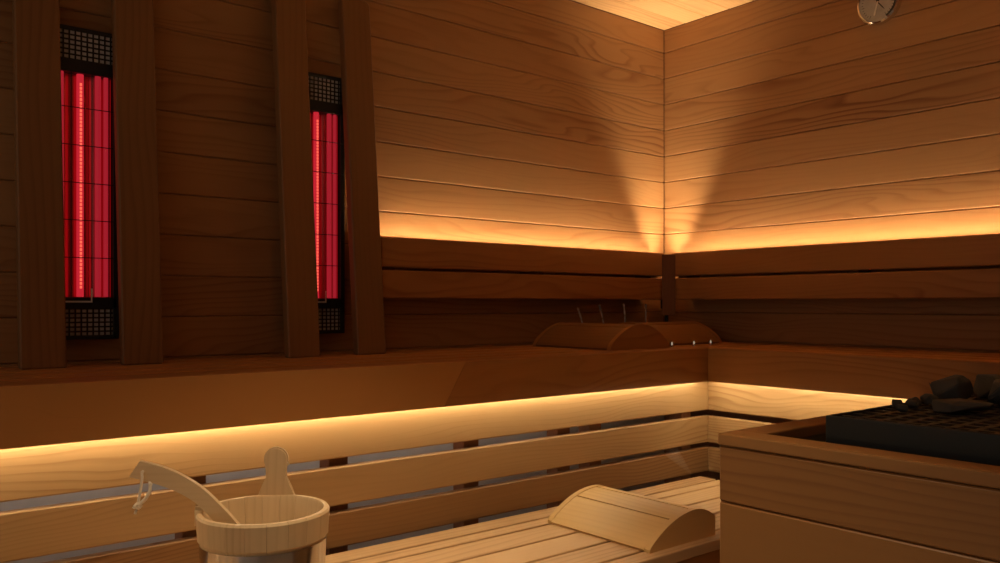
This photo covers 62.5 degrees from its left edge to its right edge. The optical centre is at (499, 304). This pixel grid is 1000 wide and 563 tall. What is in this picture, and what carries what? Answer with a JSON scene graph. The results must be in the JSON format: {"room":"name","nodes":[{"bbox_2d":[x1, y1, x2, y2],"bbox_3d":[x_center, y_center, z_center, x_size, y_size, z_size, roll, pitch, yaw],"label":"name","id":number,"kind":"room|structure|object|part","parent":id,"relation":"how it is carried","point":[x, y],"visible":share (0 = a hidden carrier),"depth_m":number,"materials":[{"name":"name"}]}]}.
{"room":"sauna","nodes":[
{"label":"sauna","id":0,"kind":"room"},
{"bbox_2d":[0,0,663,562],"bbox_3d":[-0.719,-0.051,2.133,3.550,2.083,0.060,0,0,-39],"label":"wall","id":1,"kind":"structure","parent":0,"point":[521,122],"depth_m":2.47,"materials":[{"name":"brown wood"}]},
{"bbox_2d":[60,24,118,339],"bbox_3d":[-0.956,-0.273,1.875,0.160,0.705,0.039,0,0,-39],"label":"heater","id":2,"kind":"object","parent":1,"relation":"attached to","point":[87,101],"visible":0.76,"depth_m":1.89,"materials":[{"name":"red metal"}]},
{"bbox_2d":[60,27,112,65],"bbox_3d":[-0.947,-0.584,1.864,0.151,0.069,0.002,0,0,-39],"label":"grille","id":3,"kind":"object","parent":2,"relation":"attached to","point":[78,46],"depth_m":1.87,"materials":[{"name":"metal"}]},
{"bbox_2d":[66,309,112,335],"bbox_3d":[-0.949,0.041,1.866,0.151,0.065,0.007,0,0,-39],"label":"grille","id":4,"kind":"object","parent":2,"relation":"attached to","point":[79,322],"depth_m":1.88,"materials":[{"name":"metal"}]},
{"bbox_2d":[308,72,344,333],"bbox_3d":[-0.502,-0.273,2.245,0.160,0.705,0.039,0,0,-39],"label":"heater","id":5,"kind":"object","parent":1,"relation":"attached to","point":[325,92],"visible":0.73,"depth_m":2.27,"materials":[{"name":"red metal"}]},
{"bbox_2d":[308,75,339,104],"bbox_3d":[-0.493,-0.584,2.234,0.151,0.069,0.002,0,0,-39],"label":"grille","id":6,"kind":"object","parent":5,"relation":"attached to","point":[323,89],"depth_m":2.25,"materials":[{"name":"metal"}]},
{"bbox_2d":[318,308,339,330],"bbox_3d":[-0.493,0.041,2.234,0.151,0.065,0.002,0,0,-39],"label":"grille","id":7,"kind":"object","parent":5,"relation":"attached to","point":[329,318],"depth_m":2.26,"materials":[{"name":"metal"}]},
{"bbox_2d":[380,236,663,299],"bbox_3d":[0.122,-0.105,2.715,1.245,0.176,0.100,0,0,-39],"label":"backrest","id":8,"kind":"object","parent":1,"relation":"attached to","point":[531,262],"visible":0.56,"depth_m":2.58,"materials":[{"name":"brown wood"}]},
{"bbox_2d":[573,0,754,29],"bbox_3d":[0.292,-1.073,0.854,3.500,0.020,3.199,0,0,-39],"label":"ceiling","id":9,"kind":"structure","parent":0,"point":[661,14],"depth_m":2.96,"materials":[{"name":"brown wood"}]},
{"bbox_2d":[663,0,999,483],"bbox_3d":[1.666,-0.051,1.986,0.060,2.083,3.218,0,0,-39],"label":"wall","id":10,"kind":"structure","parent":0,"point":[787,122],"depth_m":2.66,"materials":[{"name":"brown wood"}]},
{"bbox_2d":[671,233,999,299],"bbox_3d":[1.603,-0.105,1.936,0.100,0.176,3.021,0,0,-39],"label":"backrest","id":11,"kind":"object","parent":10,"relation":"attached to","point":[857,259],"visible":0.86,"depth_m":2.51,"materials":[{"name":"brown wood"}]},
{"bbox_2d":[857,0,901,25],"bbox_3d":[1.164,-0.928,2.533,0.024,0.136,0.136,0,0,-39],"label":"thermometer","id":12,"kind":"object","parent":10,"relation":"attached to","point":[871,12],"visible":1,"depth_m":2.53,"materials":[{"name":"silver metal"}]},
{"bbox_3d":[0.294,1.010,0.868,3.520,0.040,3.220,0,0,-39],"label":"floor","id":13,"kind":"structure","parent":0,"visible":0},
{"bbox_2d":[0,342,999,562],"bbox_3d":[0.300,0.562,0.920,3.396,0.856,3.092,0,0,-39],"label":"bench","id":14,"kind":"object","parent":13,"relation":"on","point":[79,427],"visible":0.84,"depth_m":1.90,"materials":[{"name":"brown wood"}]},
{"bbox_2d":[12,0,66,369],"bbox_3d":[-0.997,-0.357,1.776,0.087,0.985,0.139,0,0,-39],"label":"post","id":15,"kind":"object","parent":14,"relation":"on","point":[40,256],"visible":1,"depth_m":1.75,"materials":[{"name":"brown wood"}]},
{"bbox_2d":[111,0,162,364],"bbox_3d":[-0.843,-0.357,1.902,0.087,0.985,0.139,0,0,-39],"label":"post","id":16,"kind":"object","parent":14,"relation":"on","point":[133,52],"visible":1,"depth_m":1.88,"materials":[{"name":"brown wood"}]},
{"bbox_3d":[-0.624,0.578,1.660,0.048,0.825,0.047,0,0,-39],"label":"support post","id":17,"kind":"part","parent":14,"relation":"part of","materials":[{"name":"brown wood"}]},
{"bbox_2d":[271,0,319,357],"bbox_3d":[-0.540,-0.357,2.150,0.087,0.985,0.139,0,0,-39],"label":"post","id":18,"kind":"object","parent":14,"relation":"on","point":[289,31],"visible":1,"depth_m":2.12,"materials":[{"name":"brown wood"}]},
{"bbox_3d":[-0.376,0.578,1.863,0.048,0.825,0.047,0,0,-39],"label":"support post","id":19,"kind":"part","parent":14,"relation":"part of","materials":[{"name":"brown wood"}]},
{"bbox_2d":[338,0,385,354],"bbox_3d":[-0.387,-0.357,2.274,0.087,0.985,0.139,0,0,-39],"label":"post","id":20,"kind":"object","parent":14,"relation":"on","point":[367,303],"visible":1,"depth_m":2.25,"materials":[{"name":"brown wood"}]},
{"bbox_3d":[-0.522,0.149,1.928,3.396,0.028,0.490,0,0,-39],"label":"seat","id":21,"kind":"part","parent":14,"relation":"part of","materials":[{"name":"brown wood"}]},
{"bbox_3d":[-0.087,0.578,2.098,0.048,0.825,0.047,0,0,-39],"label":"support post","id":22,"kind":"part","parent":14,"relation":"part of","materials":[{"name":"brown wood"}]},
{"bbox_3d":[0.163,0.578,2.302,0.048,0.825,0.047,0,0,-39],"label":"support post","id":23,"kind":"part","parent":14,"relation":"part of","materials":[{"name":"brown wood"}]},
{"bbox_3d":[0.260,0.578,2.381,0.048,0.825,0.047,0,0,-39],"label":"support post","id":24,"kind":"part","parent":14,"relation":"part of","materials":[{"name":"brown wood"}]},
{"bbox_2d":[533,322,669,350],"bbox_3d":[0.317,0.097,2.612,0.270,0.075,0.342,0,0,-39],"label":"headrest cover","id":25,"kind":"object","parent":14,"relation":"on","point":[595,336],"visible":1,"depth_m":2.51,"materials":[{"name":"brown wood"}]},
{"bbox_3d":[0.214,0.097,2.739,0.267,0.075,0.016,0,0,-39],"label":"panel","id":26,"kind":"part","parent":25,"relation":"part of","materials":[{"name":"brown wood"}]},
{"bbox_3d":[0.421,0.097,2.486,0.267,0.075,0.016,0,0,-39],"label":"panel","id":27,"kind":"part","parent":25,"relation":"part of","materials":[{"name":"brown wood"}]},
{"bbox_2d":[661,254,674,321],"bbox_3d":[0.624,-0.024,3.072,0.048,0.318,0.103,0,0,6],"label":"post","id":28,"kind":"object","parent":14,"relation":"on","point":[668,260],"visible":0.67,"depth_m":3.02,"materials":[{"name":"brown wood"}]},
{"bbox_2d":[620,321,721,345],"bbox_3d":[0.557,0.097,2.857,0.332,0.075,0.270,0,0,-39],"label":"headrest cover","id":29,"kind":"object","parent":14,"relation":"on","point":[682,332],"visible":0.48,"depth_m":2.79,"materials":[{"name":"brown wood"}]},
{"bbox_3d":[0.434,0.097,2.759,0.016,0.075,0.267,0,0,-39],"label":"panel","id":30,"kind":"part","parent":29,"relation":"part of","materials":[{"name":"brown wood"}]},
{"bbox_3d":[0.679,0.097,2.959,0.016,0.075,0.267,0,0,-39],"label":"panel","id":31,"kind":"part","parent":29,"relation":"part of","materials":[{"name":"brown wood"}]},
{"bbox_3d":[0.577,0.578,2.640,0.048,0.825,0.047,0,0,-39],"label":"support post","id":32,"kind":"part","parent":14,"relation":"part of","materials":[{"name":"brown wood"}]},
{"bbox_3d":[1.616,0.149,1.675,0.394,0.028,2.598,0,0,-39],"label":"seat","id":33,"kind":"part","parent":14,"relation":"part of","materials":[{"name":"brown wood"}]},
{"bbox_2d":[325,476,720,562],"bbox_3d":[-0.373,0.765,1.479,2.960,0.450,0.460,0,0,-39],"label":"bench","id":34,"kind":"object","parent":13,"relation":"on","point":[529,537],"visible":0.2,"depth_m":1.85,"materials":[{"name":"brown wood"}]},
{"bbox_2d":[194,446,329,562],"bbox_3d":[-0.401,0.400,1.401,0.219,0.280,0.222,0,0,0],"label":"bucket","id":35,"kind":"object","parent":34,"relation":"on","point":[277,525],"visible":0.98,"depth_m":1.34,"materials":[{"name":"brown wood"}]},
{"bbox_2d":[129,460,239,523],"bbox_3d":[-0.470,0.383,1.370,0.290,0.246,0.072,0,0,0],"label":"ladle","id":36,"kind":"object","parent":35,"relation":"in","point":[150,472],"visible":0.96,"depth_m":1.36,"materials":[{"name":"brown wood"}]},
{"bbox_3d":[-0.592,0.310,1.367,0.031,0.073,0.024,0,0,0],"label":"cord","id":37,"kind":"part","parent":36,"relation":"part of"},
{"bbox_3d":[-0.408,0.319,1.504,0.068,0.117,0.011,0,0,-4],"label":"handle","id":38,"kind":"part","parent":35,"relation":"part of","materials":[{"name":"brown wood"}]},
{"bbox_2d":[548,485,714,553],"bbox_3d":[0.310,0.504,1.983,0.235,0.071,0.327,0,0,-39],"label":"headrest cover","id":39,"kind":"object","parent":34,"relation":"on","point":[647,524],"visible":1,"depth_m":1.91,"materials":[{"name":"brown wood"}]},
{"bbox_3d":[0.213,0.504,2.104,0.232,0.071,0.016,0,0,-39],"label":"panel","id":40,"kind":"part","parent":39,"relation":"part of","materials":[{"name":"brown wood"}]},
{"bbox_3d":[0.410,0.504,1.863,0.232,0.071,0.016,0,0,-39],"label":"panel","id":41,"kind":"part","parent":39,"relation":"part of","materials":[{"name":"brown wood"}]},
{"bbox_2d":[718,416,999,562],"bbox_3d":[0.986,0.612,1.430,0.825,0.755,0.856,0,0,-39],"label":"guard","id":42,"kind":"object","parent":13,"relation":"on","point":[788,494],"visible":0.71,"depth_m":1.32,"materials":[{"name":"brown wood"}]},
{"bbox_3d":[0.758,0.245,1.757,0.764,0.022,0.060,0,0,-39],"label":"cap rail","id":43,"kind":"part","parent":42,"relation":"part of","materials":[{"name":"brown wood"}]},
{"bbox_3d":[0.733,0.624,1.759,0.800,0.732,0.022,0,0,-39],"label":"panel","id":44,"kind":"part","parent":42,"relation":"part of","materials":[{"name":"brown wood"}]},
{"bbox_3d":[0.689,0.245,1.188,0.060,0.022,0.856,0,0,-39],"label":"cap rail","id":45,"kind":"part","parent":42,"relation":"part of","materials":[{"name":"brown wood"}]},
{"bbox_2d":[826,392,999,465],"bbox_3d":[1.019,0.593,1.426,0.650,0.794,0.608,0,0,-39],"label":"heater","id":46,"kind":"object","parent":13,"relation":"on","point":[967,436],"visible":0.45,"depth_m":1.37,"materials":[{"name":"metal"}]},
{"bbox_2d":[892,399,902,407],"bbox_3d":[0.758,0.190,1.572,0.020,0.018,0.028,0,0,22],"label":"stone","id":47,"kind":"object","parent":46,"relation":"on","point":[895,402],"visible":0.87,"depth_m":1.57,"materials":[{"name":"grey stone"}]},
{"bbox_2d":[895,404,907,411],"bbox_3d":[0.740,0.192,1.516,0.020,0.014,0.022,0,0,2],"label":"stone","id":48,"kind":"object","parent":46,"relation":"on","point":[900,407],"visible":1,"depth_m":1.51,"materials":[{"name":"grey stone"}]},
{"bbox_2d":[905,400,918,407],"bbox_3d":[0.793,0.192,1.585,0.024,0.014,0.019,0,0,26],"label":"stone","id":49,"kind":"object","parent":46,"relation":"on","point":[910,403],"visible":0.94,"depth_m":1.58,"materials":[{"name":"grey stone"}]},
{"bbox_2d":[907,397,921,405],"bbox_3d":[0.815,0.190,1.622,0.023,0.017,0.027,0,0,-7],"label":"stone","id":50,"kind":"object","parent":46,"relation":"on","point":[917,399],"visible":0.58,"depth_m":1.61,"materials":[{"name":"grey stone"}]},
{"bbox_2d":[920,393,937,404],"bbox_3d":[0.847,0.188,1.629,0.034,0.021,0.029,0,0,-39],"label":"stone","id":51,"kind":"object","parent":46,"relation":"on","point":[926,398],"visible":0.91,"depth_m":1.62,"materials":[{"name":"grey stone"}]},
{"bbox_2d":[929,374,973,398],"bbox_3d":[0.914,0.170,1.663,0.079,0.057,0.068,0,0,-29],"label":"stone","id":52,"kind":"object","parent":46,"relation":"on","point":[954,386],"visible":0.74,"depth_m":1.64,"materials":[{"name":"grey stone"}]},
{"bbox_2d":[931,398,993,411],"bbox_3d":[0.846,0.186,1.512,0.105,0.024,0.077,0,0,-4],"label":"stone","id":53,"kind":"object","parent":46,"relation":"on","point":[952,404],"visible":1,"depth_m":1.49,"materials":[{"name":"grey stone"}]},
{"bbox_2d":[973,374,999,397],"bbox_3d":[1.052,0.174,1.748,0.068,0.049,0.076,0,0,-12],"label":"stone","id":54,"kind":"object","parent":46,"relation":"on","point":[983,383],"visible":0.73,"depth_m":1.74,"materials":[{"name":"grey stone"}]},
{"bbox_2d":[988,379,999,404],"bbox_3d":[0.985,0.173,1.595,0.074,0.052,0.086,0,0,36],"label":"stone","id":55,"kind":"object","parent":46,"relation":"on","point":[994,395],"visible":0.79,"depth_m":1.58,"materials":[{"name":"grey stone"}]}
]}

